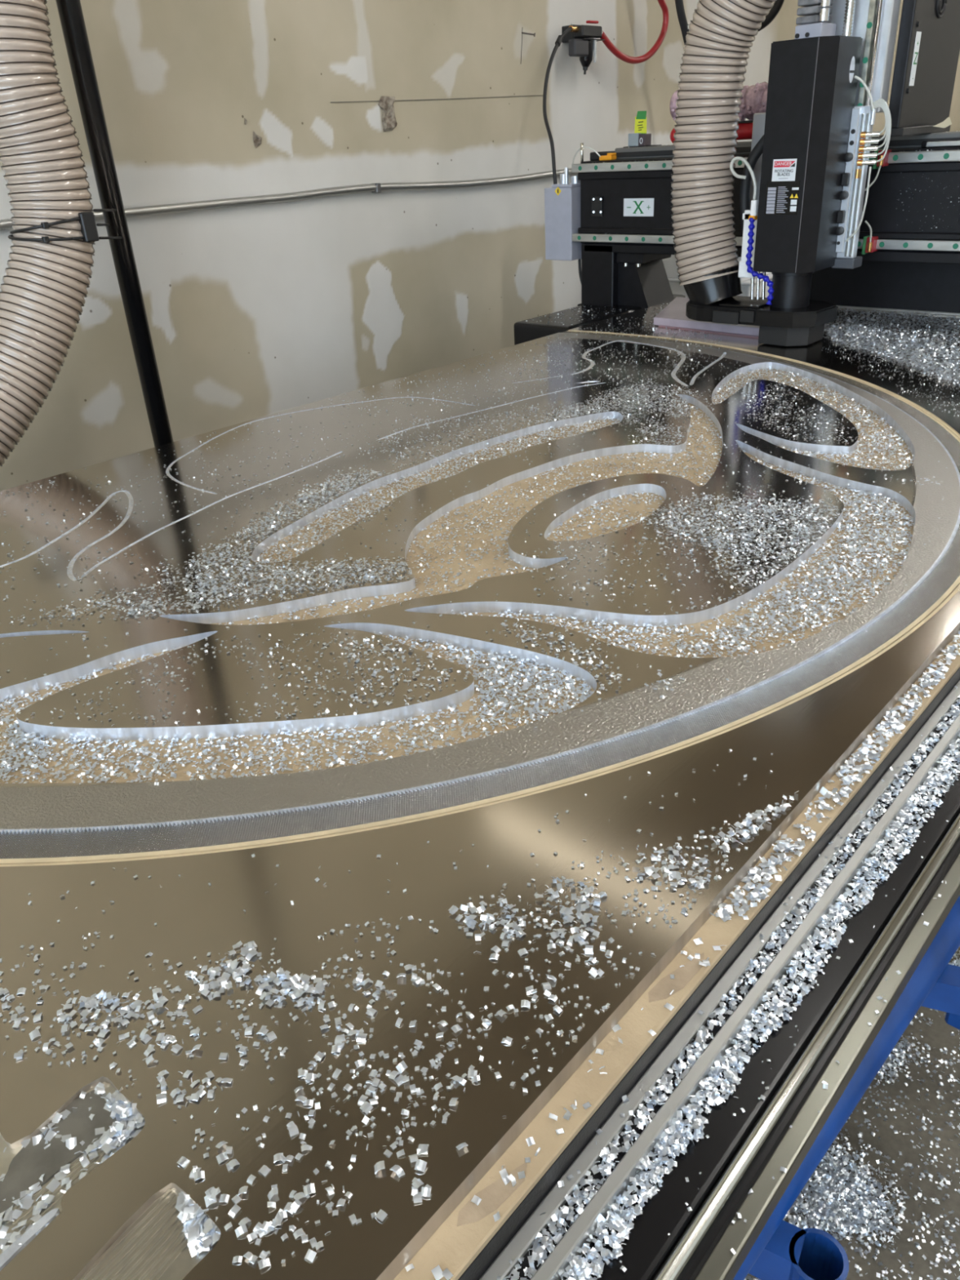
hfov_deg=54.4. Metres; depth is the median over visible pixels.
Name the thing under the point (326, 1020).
chip
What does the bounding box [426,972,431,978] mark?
chip
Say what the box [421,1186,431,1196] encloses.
chip
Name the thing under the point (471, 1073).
chip
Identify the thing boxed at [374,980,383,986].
chip
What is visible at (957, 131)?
chip
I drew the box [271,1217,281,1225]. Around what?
chip
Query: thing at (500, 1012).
chip
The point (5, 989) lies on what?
chip
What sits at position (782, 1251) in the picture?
frame
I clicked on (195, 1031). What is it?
chip
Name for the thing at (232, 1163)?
chip
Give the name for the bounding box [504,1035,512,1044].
chip
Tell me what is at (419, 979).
chip
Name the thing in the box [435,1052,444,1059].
chip
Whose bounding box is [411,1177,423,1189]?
chip
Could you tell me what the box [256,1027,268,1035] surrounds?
chip
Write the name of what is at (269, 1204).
chip
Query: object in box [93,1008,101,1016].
chip
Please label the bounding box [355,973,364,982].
chip
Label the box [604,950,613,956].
chip
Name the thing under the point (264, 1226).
chip
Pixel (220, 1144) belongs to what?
chip
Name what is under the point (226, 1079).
chip
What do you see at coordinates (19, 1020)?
chip
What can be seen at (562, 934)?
chip
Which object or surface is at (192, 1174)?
chip
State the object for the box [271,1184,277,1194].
chip
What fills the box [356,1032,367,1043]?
chip
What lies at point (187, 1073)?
chip
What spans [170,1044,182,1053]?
chip
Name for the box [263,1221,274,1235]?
chip
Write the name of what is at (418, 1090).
chip
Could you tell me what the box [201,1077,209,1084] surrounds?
chip
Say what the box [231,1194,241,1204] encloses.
chip
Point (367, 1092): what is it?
chip
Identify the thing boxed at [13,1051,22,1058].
chip
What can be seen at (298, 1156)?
chip
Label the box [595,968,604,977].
chip
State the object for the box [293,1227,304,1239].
chip
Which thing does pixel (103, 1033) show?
chip
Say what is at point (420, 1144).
chip
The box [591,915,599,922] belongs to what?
chip
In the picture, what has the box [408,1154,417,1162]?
chip
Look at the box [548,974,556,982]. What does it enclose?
chip
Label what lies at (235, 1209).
chip
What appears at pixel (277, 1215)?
chip
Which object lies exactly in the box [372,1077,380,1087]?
chip
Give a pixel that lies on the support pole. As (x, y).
(70, 11)
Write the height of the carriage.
1.388 m
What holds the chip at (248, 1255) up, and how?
on the plate
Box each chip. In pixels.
[1,1001,8,1008]
[3,987,8,994]
[5,994,14,1001]
[10,1013,17,1020]
[12,1021,20,1027]
[13,1017,21,1022]
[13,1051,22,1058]
[16,986,26,995]
[16,1008,24,1014]
[16,1051,23,1060]
[28,1028,40,1040]
[32,1012,42,1022]
[39,985,45,990]
[42,1042,48,1050]
[48,1037,55,1043]
[56,1014,65,1022]
[64,1042,73,1048]
[84,1025,94,1031]
[92,1037,99,1044]
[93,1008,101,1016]
[95,1038,105,1047]
[97,1028,110,1037]
[107,995,118,1000]
[110,1004,119,1010]
[118,1034,124,1039]
[121,992,129,997]
[126,1039,136,1048]
[139,1028,148,1039]
[140,1033,152,1044]
[143,1047,155,1057]
[145,1053,154,1064]
[146,1010,155,1020]
[151,987,162,994]
[151,1017,158,1025]
[155,1032,164,1041]
[155,1075,164,1082]
[155,1092,166,1104]
[157,1070,168,1077]
[160,1042,168,1048]
[160,1080,166,1088]
[160,1087,166,1093]
[161,1035,168,1042]
[165,1034,174,1042]
[169,1087,181,1097]
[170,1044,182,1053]
[175,1008,182,1016]
[175,1093,185,1102]
[176,1155,190,1168]
[177,1001,184,1008]
[182,1018,190,1023]
[182,1070,192,1078]
[186,970,196,978]
[188,1093,200,1101]
[189,1028,199,1035]
[189,1167,201,1177]
[190,1080,197,1087]
[191,1044,201,1052]
[192,1004,203,1013]
[192,1165,197,1173]
[194,1170,204,1181]
[195,1088,206,1097]
[200,964,207,972]
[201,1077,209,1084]
[204,1071,214,1078]
[204,1186,214,1195]
[204,1192,217,1207]
[207,994,213,1000]
[207,1089,214,1097]
[208,1188,217,1199]
[215,1077,222,1082]
[215,1141,227,1148]
[216,1151,228,1164]
[218,1052,227,1059]
[218,1193,229,1203]
[221,1077,232,1083]
[224,1222,232,1231]
[225,1146,232,1154]
[226,1163,233,1171]
[227,1159,239,1168]
[227,1203,240,1217]
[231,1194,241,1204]
[231,1255,242,1263]
[235,1223,248,1237]
[237,1186,248,1195]
[238,1045,247,1053]
[238,1217,251,1226]
[239,1058,245,1066]
[240,1050,246,1057]
[243,1251,253,1262]
[244,1026,253,1035]
[246,1174,256,1185]
[247,1231,257,1241]
[247,1254,257,1264]
[253,1041,259,1046]
[253,1222,262,1234]
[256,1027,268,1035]
[257,1164,271,1176]
[257,1229,264,1237]
[257,1257,271,1269]
[258,1250,267,1258]
[260,1221,268,1231]
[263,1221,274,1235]
[266,1031,276,1041]
[266,1201,275,1208]
[267,1187,277,1200]
[268,1221,278,1227]
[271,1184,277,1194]
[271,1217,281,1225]
[273,1152,283,1163]
[274,1208,283,1220]
[277,1001,282,1007]
[279,1210,287,1218]
[282,1164,288,1172]
[283,1202,293,1213]
[284,1155,293,1161]
[286,1120,295,1127]
[287,1124,299,1136]
[288,989,297,996]
[288,1190,297,1198]
[289,993,297,999]
[290,1198,302,1213]
[293,1085,303,1093]
[293,1191,306,1199]
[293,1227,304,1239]
[294,1095,306,1102]
[294,1152,302,1160]
[297,1069,308,1077]
[301,1144,309,1151]
[302,983,311,991]
[302,1099,313,1106]
[302,1182,315,1195]
[304,1248,316,1262]
[305,1072,314,1081]
[308,1060,316,1066]
[308,1109,315,1115]
[309,974,315,979]
[309,1237,316,1248]
[313,1051,325,1061]
[315,1240,324,1249]
[318,1000,325,1008]
[320,1024,328,1030]
[321,979,327,985]
[322,1017,330,1022]
[324,1186,334,1195]
[327,1001,336,1008]
[327,1082,334,1091]
[331,1044,340,1053]
[332,1067,342,1079]
[334,1017,342,1025]
[334,1035,343,1044]
[336,1199,346,1206]
[342,1028,349,1033]
[342,1083,352,1091]
[345,1022,354,1028]
[347,1003,355,1010]
[348,1213,357,1224]
[349,1029,359,1035]
[352,979,360,985]
[354,1059,364,1068]
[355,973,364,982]
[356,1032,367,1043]
[357,1094,368,1106]
[359,1101,373,1115]
[361,1115,369,1124]
[362,977,371,986]
[364,990,370,995]
[364,1088,371,1095]
[365,1007,377,1016]
[368,1069,377,1077]
[368,1085,377,1092]
[368,1097,377,1105]
[369,1053,376,1058]
[372,991,379,997]
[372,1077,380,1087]
[373,1160,385,1173]
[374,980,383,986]
[375,1208,387,1222]
[378,1082,386,1089]
[382,970,390,976]
[383,1149,392,1157]
[388,1070,399,1079]
[389,1164,402,1175]
[394,1075,403,1086]
[395,1017,403,1026]
[395,1060,407,1074]
[395,1149,404,1157]
[396,973,405,977]
[398,1169,404,1177]
[400,1108,408,1115]
[403,1075,409,1083]
[404,964,413,970]
[408,1020,417,1026]
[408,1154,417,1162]
[409,1084,416,1093]
[411,972,417,979]
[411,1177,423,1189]
[411,1186,417,1195]
[412,976,422,984]
[413,1039,422,1046]
[413,1159,426,1172]
[413,1191,422,1203]
[415,1087,421,1095]
[416,1144,427,1155]
[417,1143,429,1154]
[419,978,425,984]
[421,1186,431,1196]
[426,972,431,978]
[429,1058,435,1066]
[431,983,441,991]
[433,1082,442,1091]
[435,1031,443,1038]
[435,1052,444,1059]
[436,1020,448,1026]
[446,1041,454,1045]
[448,1097,457,1106]
[449,1075,460,1081]
[450,1024,462,1033]
[455,1142,468,1150]
[457,1076,466,1084]
[467,1012,474,1018]
[467,1069,477,1077]
[471,1075,479,1082]
[481,1018,490,1023]
[481,1018,491,1028]
[488,953,499,959]
[490,945,501,953]
[492,968,498,974]
[493,1071,502,1078]
[496,1009,507,1017]
[501,940,510,946]
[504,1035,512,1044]
[506,972,513,977]
[506,1004,515,1010]
[517,947,528,955]
[520,999,530,1008]
[524,965,529,969]
[525,985,534,995]
[531,994,537,1002]
[542,982,551,990]
[543,989,551,996]
[544,1013,553,1022]
[546,942,555,949]
[547,994,557,1001]
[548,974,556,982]
[552,1004,563,1013]
[558,940,564,946]
[558,951,564,956]
[560,932,566,937]
[564,945,570,951]
[564,960,571,968]
[566,939,573,946]
[577,938,585,946]
[581,931,588,939]
[584,927,594,932]
[585,945,593,954]
[588,957,596,963]
[588,967,597,977]
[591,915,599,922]
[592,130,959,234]
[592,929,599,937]
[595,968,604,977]
[600,941,606,950]
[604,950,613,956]
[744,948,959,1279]
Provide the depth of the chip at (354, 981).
0.80 m
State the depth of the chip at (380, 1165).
0.65 m
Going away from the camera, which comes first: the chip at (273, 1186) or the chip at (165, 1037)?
the chip at (273, 1186)
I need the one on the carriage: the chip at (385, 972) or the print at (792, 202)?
the print at (792, 202)
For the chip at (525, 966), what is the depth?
0.80 m
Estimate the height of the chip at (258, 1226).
0.003 m
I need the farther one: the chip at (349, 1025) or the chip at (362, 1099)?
the chip at (349, 1025)
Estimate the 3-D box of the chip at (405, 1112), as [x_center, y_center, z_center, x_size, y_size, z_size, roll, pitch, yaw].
[-0.055,0.348,0.689,0.006,0.003,0.004,2,28,9]
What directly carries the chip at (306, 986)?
on the plate
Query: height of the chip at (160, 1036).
0.004 m
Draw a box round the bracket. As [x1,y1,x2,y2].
[8,208,122,243]
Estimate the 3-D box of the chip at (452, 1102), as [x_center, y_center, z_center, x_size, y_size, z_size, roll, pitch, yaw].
[-0.020,0.343,0.694,0.006,0.003,0.008,5,29,15]
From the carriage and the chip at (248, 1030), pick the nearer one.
the chip at (248, 1030)
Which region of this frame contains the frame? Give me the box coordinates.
[733,895,959,1279]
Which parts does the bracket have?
bracket rod, bracket rod, bracket rod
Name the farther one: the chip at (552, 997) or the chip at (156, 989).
the chip at (156, 989)
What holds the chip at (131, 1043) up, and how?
on the plate
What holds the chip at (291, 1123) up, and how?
on the plate
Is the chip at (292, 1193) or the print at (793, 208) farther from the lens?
the print at (793, 208)
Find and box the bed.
[404,261,959,1279]
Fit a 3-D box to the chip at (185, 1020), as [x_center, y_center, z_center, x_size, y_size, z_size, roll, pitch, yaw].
[-0.243,0.316,0.773,0.005,0.001,0.004,1,28,8]
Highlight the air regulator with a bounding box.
[561,20,604,74]
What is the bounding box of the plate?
[0,300,959,1279]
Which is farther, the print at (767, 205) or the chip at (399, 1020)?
the print at (767, 205)
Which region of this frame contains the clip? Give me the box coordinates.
[599,152,616,160]
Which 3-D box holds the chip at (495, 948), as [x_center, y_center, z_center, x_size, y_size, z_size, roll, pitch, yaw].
[0.014,0.273,0.824,0.006,0.002,0.007,-26,37,-37]
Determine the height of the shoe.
0.224 m
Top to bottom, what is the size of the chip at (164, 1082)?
0.002 m
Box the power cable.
[675,0,784,44]
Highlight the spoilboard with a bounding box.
[0,368,959,1279]
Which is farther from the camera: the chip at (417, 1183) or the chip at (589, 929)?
the chip at (589, 929)
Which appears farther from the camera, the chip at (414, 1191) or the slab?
the slab
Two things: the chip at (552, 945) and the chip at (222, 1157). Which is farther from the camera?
the chip at (552, 945)
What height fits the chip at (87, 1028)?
0.004 m
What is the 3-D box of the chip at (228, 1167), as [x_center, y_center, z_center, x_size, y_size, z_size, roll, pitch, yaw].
[-0.177,0.372,0.660,0.004,0.001,0.006,-19,32,-27]
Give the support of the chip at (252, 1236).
on the plate
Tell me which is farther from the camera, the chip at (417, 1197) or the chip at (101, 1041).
the chip at (101, 1041)
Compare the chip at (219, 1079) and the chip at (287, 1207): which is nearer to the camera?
the chip at (287, 1207)
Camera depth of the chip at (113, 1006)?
0.79 m
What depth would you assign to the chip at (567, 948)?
0.82 m
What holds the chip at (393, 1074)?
on the plate
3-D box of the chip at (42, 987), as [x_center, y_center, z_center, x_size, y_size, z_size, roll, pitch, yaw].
[-0.380,0.302,0.812,0.005,0.002,0.005,-16,31,-22]
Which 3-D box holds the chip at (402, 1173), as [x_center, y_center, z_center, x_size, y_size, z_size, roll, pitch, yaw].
[-0.055,0.371,0.649,0.005,0.002,0.004,-16,31,-23]
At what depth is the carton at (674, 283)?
4.36 m
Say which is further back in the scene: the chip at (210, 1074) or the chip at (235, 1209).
the chip at (210, 1074)
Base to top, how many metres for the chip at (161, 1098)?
0.004 m
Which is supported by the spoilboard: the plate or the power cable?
the plate
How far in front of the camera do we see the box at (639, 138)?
3.61 m
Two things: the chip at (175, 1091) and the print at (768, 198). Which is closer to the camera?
the chip at (175, 1091)
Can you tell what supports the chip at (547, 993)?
on the plate
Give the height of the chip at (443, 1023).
0.004 m
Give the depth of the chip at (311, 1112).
0.69 m
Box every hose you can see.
[0,0,95,466]
[542,26,571,184]
[600,0,668,63]
[671,0,777,285]
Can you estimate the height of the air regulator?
0.195 m
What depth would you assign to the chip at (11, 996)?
0.80 m
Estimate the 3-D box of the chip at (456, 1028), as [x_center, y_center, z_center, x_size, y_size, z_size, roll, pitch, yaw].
[-0.019,0.312,0.751,0.007,0.003,0.006,-24,34,-33]
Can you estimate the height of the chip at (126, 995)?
0.002 m
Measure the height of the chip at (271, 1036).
0.003 m
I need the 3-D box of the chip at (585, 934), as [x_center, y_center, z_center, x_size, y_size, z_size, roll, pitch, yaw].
[0.093,0.263,0.831,0.007,0.004,0.004,-27,36,-36]
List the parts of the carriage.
specification plate, carriage plate, manifold stem, column rail, manifold stem, column rod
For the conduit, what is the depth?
3.25 m
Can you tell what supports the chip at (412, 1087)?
on the plate
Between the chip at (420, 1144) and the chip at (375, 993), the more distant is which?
the chip at (375, 993)
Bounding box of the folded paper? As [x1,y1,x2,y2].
[933,117,951,128]
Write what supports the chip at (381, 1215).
on the plate
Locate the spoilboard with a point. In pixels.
(460, 1238)
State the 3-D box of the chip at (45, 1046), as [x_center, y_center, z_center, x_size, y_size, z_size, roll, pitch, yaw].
[-0.352,0.330,0.758,0.004,0.002,0.006,-7,28,-6]
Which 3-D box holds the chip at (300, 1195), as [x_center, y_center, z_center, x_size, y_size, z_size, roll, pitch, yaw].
[-0.123,0.380,0.637,0.008,0.004,0.005,-23,34,-31]
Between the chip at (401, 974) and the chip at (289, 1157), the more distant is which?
the chip at (401, 974)
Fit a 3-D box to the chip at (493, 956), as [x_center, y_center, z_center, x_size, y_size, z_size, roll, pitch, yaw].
[0.012,0.277,0.816,0.007,0.002,0.007,5,29,16]
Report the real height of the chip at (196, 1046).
0.005 m
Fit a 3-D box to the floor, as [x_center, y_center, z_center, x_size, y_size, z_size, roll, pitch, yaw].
[2.333,0.778,1.639,8.050,0.100,14.600,20,36,37]
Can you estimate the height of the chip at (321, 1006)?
0.004 m
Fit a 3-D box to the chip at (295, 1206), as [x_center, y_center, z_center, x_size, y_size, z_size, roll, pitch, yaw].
[-0.124,0.382,0.631,0.005,0.004,0.007,18,35,35]
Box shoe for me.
[683,265,838,346]
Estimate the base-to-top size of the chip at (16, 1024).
0.003 m
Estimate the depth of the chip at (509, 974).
0.80 m
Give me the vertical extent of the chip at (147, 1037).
0.002 m
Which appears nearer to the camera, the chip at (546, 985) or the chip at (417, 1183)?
the chip at (417, 1183)
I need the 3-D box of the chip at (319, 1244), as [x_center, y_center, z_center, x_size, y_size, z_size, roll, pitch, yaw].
[-0.105,0.395,0.609,0.005,0.002,0.004,-14,30,-19]
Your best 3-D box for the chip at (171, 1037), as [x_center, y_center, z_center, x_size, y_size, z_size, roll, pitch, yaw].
[-0.252,0.323,0.758,0.008,0.002,0.006,1,28,8]
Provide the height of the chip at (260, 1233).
0.002 m
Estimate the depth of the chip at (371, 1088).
0.71 m
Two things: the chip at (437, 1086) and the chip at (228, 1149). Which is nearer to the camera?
the chip at (228, 1149)
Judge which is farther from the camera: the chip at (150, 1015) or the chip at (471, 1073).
the chip at (150, 1015)
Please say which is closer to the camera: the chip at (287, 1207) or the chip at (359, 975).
the chip at (287, 1207)
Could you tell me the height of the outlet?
0.060 m
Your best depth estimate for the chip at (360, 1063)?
0.73 m
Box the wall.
[0,0,959,491]
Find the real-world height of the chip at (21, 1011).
0.002 m
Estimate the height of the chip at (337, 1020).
0.001 m
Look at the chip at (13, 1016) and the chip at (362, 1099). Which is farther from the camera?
the chip at (13, 1016)
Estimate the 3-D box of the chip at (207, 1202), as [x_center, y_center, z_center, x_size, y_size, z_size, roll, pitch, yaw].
[-0.184,0.382,0.638,0.007,0.005,0.007,-15,30,-20]
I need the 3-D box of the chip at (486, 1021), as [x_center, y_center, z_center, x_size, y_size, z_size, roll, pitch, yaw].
[0.005,0.308,0.755,0.006,0.004,0.006,-7,28,-7]
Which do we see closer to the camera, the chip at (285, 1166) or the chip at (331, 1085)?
the chip at (285, 1166)
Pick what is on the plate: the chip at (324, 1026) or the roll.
the chip at (324, 1026)
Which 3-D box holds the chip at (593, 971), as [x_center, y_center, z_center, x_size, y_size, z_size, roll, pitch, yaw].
[0.097,0.282,0.794,0.007,0.004,0.008,20,36,37]
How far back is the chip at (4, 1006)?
0.80 m
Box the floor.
[746,946,959,1279]
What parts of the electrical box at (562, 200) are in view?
tank, lid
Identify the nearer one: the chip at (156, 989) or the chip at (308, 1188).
the chip at (308, 1188)
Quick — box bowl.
[579,37,593,67]
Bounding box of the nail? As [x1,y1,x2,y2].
[521,31,535,36]
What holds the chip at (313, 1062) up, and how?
on the plate
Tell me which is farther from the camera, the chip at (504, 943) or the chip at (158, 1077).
the chip at (504, 943)
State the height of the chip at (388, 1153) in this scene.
0.001 m
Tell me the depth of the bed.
0.81 m
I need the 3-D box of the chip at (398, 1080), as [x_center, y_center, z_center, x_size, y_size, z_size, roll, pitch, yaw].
[-0.062,0.336,0.713,0.006,0.002,0.007,-21,33,-30]
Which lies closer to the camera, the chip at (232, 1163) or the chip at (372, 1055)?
the chip at (232, 1163)
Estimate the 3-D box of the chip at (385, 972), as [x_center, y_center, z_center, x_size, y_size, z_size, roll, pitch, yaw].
[-0.081,0.288,0.806,0.005,0.002,0.004,8,30,21]
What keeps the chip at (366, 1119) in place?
on the plate
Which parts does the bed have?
chips along bed edge, panel, bed frame, slot rail, slot rail, guide rod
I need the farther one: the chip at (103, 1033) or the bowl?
the bowl
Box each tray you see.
[614,131,959,159]
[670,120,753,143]
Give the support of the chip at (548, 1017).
on the plate
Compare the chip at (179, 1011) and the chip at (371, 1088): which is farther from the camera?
the chip at (179, 1011)
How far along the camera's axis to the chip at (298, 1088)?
0.71 m
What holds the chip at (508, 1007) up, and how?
on the plate
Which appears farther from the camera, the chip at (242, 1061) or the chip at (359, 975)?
the chip at (359, 975)
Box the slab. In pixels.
[653,297,759,337]
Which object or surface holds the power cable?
attached to the gantry
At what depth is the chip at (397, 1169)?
0.65 m
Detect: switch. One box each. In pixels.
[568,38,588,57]
[590,151,614,160]
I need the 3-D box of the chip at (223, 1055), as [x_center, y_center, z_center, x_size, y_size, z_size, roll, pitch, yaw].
[-0.203,0.330,0.741,0.006,0.003,0.007,-2,28,2]
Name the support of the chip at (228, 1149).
on the plate
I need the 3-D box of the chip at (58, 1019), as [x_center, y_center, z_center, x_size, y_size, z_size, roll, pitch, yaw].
[-0.350,0.316,0.782,0.005,0.002,0.006,5,29,15]
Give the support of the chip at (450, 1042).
on the plate
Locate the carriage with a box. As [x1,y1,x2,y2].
[729,0,959,308]
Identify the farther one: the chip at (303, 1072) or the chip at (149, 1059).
the chip at (149, 1059)
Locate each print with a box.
[765,210,774,213]
[766,200,775,204]
[766,204,774,207]
[766,207,774,210]
[767,191,776,193]
[767,194,775,196]
[767,197,775,200]
[768,187,776,190]
[790,200,796,204]
[790,205,796,211]
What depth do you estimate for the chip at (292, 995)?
0.79 m
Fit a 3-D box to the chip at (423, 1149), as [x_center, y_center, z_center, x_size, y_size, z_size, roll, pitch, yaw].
[-0.041,0.362,0.662,0.007,0.003,0.005,-11,29,-13]
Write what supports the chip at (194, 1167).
on the plate
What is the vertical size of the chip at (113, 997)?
0.005 m
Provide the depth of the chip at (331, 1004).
0.78 m
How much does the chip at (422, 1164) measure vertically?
0.005 m
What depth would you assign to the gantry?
3.55 m
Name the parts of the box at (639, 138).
board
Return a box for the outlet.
[564,167,568,184]
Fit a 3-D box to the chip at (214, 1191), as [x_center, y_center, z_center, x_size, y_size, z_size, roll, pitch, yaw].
[-0.183,0.380,0.640,0.006,0.006,0.007,2,29,10]
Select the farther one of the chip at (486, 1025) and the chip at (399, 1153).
the chip at (486, 1025)
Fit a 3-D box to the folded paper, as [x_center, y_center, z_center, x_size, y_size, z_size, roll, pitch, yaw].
[1.443,-1.613,2.912,0.003,0.030,0.167,20,36,37]
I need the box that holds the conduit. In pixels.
[0,168,578,230]
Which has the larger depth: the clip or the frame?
the clip
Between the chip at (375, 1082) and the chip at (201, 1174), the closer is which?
the chip at (201, 1174)
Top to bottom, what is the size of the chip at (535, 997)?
0.002 m
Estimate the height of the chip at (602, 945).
0.003 m
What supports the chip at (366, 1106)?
on the plate
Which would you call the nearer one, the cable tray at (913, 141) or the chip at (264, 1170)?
the chip at (264, 1170)
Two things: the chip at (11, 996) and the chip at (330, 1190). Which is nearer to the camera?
the chip at (330, 1190)
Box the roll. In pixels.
[669,81,768,121]
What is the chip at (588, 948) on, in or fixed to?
on the plate
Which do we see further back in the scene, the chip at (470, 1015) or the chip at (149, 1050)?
the chip at (470, 1015)
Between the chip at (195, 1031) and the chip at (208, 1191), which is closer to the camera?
the chip at (208, 1191)
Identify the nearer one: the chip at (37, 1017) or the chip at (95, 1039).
the chip at (95, 1039)
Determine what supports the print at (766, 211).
on the carriage
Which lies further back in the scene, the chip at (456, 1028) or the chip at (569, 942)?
the chip at (569, 942)
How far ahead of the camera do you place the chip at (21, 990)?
0.81 m
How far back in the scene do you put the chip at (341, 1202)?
0.63 m
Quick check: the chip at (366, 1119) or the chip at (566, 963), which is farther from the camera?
the chip at (566, 963)
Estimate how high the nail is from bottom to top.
0.020 m
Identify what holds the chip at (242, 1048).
on the plate
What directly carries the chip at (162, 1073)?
on the plate
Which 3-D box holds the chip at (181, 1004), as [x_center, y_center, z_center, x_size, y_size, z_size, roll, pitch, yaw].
[-0.252,0.308,0.786,0.004,0.003,0.006,9,31,23]
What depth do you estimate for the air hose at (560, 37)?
3.83 m
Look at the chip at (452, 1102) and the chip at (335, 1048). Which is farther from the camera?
the chip at (335, 1048)
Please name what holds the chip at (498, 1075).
on the plate
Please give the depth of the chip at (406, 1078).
0.71 m
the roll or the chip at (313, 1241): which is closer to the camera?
the chip at (313, 1241)
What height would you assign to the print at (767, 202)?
0.008 m
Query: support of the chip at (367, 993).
on the plate
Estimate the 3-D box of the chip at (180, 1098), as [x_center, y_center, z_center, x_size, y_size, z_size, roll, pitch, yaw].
[-0.227,0.348,0.709,0.006,0.003,0.007,-3,28,1]
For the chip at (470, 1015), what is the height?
0.002 m
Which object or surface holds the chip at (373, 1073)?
on the plate
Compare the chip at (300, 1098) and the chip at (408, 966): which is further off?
the chip at (408, 966)
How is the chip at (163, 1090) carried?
on the plate
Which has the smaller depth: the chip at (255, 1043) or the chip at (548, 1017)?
the chip at (255, 1043)
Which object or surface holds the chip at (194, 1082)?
on the plate
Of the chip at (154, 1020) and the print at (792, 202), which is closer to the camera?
the chip at (154, 1020)
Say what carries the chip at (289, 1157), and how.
on the plate
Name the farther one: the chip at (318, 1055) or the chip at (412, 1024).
the chip at (412, 1024)
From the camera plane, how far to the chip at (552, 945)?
0.82 m
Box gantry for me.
[513,131,959,345]
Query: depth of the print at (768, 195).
2.80 m
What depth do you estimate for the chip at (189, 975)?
0.81 m
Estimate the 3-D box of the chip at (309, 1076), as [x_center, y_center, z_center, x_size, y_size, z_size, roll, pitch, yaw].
[-0.131,0.337,0.719,0.006,0.003,0.006,-2,28,3]
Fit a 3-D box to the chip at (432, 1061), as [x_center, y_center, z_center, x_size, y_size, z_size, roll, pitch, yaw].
[-0.037,0.328,0.725,0.004,0.003,0.005,-16,31,-22]
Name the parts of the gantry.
leg, guide rail, guide rail, wiper plate, wiper plate, gantry plate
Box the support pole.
[55,0,173,447]
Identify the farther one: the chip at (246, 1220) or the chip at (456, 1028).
the chip at (456, 1028)
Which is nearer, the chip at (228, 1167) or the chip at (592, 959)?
the chip at (228, 1167)
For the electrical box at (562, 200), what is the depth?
3.83 m
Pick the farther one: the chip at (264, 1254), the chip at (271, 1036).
the chip at (271, 1036)
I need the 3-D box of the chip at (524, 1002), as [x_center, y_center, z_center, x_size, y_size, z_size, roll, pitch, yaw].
[0.037,0.300,0.769,0.008,0.003,0.007,0,28,7]
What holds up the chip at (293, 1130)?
on the plate
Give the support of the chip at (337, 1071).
on the plate
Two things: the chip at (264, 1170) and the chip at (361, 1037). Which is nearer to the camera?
the chip at (264, 1170)
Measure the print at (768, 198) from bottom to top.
0.008 m
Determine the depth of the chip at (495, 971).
0.80 m
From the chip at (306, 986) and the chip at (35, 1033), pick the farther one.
the chip at (306, 986)
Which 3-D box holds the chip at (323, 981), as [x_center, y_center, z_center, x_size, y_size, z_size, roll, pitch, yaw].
[-0.134,0.293,0.801,0.004,0.002,0.006,-22,33,-31]
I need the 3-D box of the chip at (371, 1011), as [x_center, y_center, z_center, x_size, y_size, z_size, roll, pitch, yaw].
[-0.089,0.307,0.771,0.007,0.003,0.007,12,32,26]
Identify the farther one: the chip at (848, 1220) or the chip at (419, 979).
the chip at (848, 1220)
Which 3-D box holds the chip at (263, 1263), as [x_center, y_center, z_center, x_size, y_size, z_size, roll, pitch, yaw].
[-0.139,0.401,0.600,0.007,0.003,0.005,-15,30,-21]
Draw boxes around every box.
[544,167,582,282]
[622,111,662,147]
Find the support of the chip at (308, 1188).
on the plate
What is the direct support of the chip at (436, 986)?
on the plate
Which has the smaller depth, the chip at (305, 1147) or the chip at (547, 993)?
the chip at (305, 1147)
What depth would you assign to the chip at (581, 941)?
0.82 m
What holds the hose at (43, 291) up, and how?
attached to the support pole
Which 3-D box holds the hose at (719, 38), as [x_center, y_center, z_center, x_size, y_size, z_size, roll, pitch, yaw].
[0.801,-1.650,2.850,0.446,1.083,0.203,20,36,37]
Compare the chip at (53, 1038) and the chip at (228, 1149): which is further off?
the chip at (53, 1038)
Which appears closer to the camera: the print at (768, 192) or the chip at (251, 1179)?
the chip at (251, 1179)
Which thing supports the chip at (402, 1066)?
on the plate
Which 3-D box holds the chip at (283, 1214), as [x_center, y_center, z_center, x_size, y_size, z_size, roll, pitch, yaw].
[-0.133,0.386,0.627,0.007,0.003,0.005,-9,29,-11]
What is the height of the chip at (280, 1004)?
0.001 m
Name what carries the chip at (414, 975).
on the plate
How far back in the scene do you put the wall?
3.32 m
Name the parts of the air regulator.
mount plate, valve handle, sight glass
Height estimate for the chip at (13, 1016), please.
0.002 m
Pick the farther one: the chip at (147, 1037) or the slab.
the slab

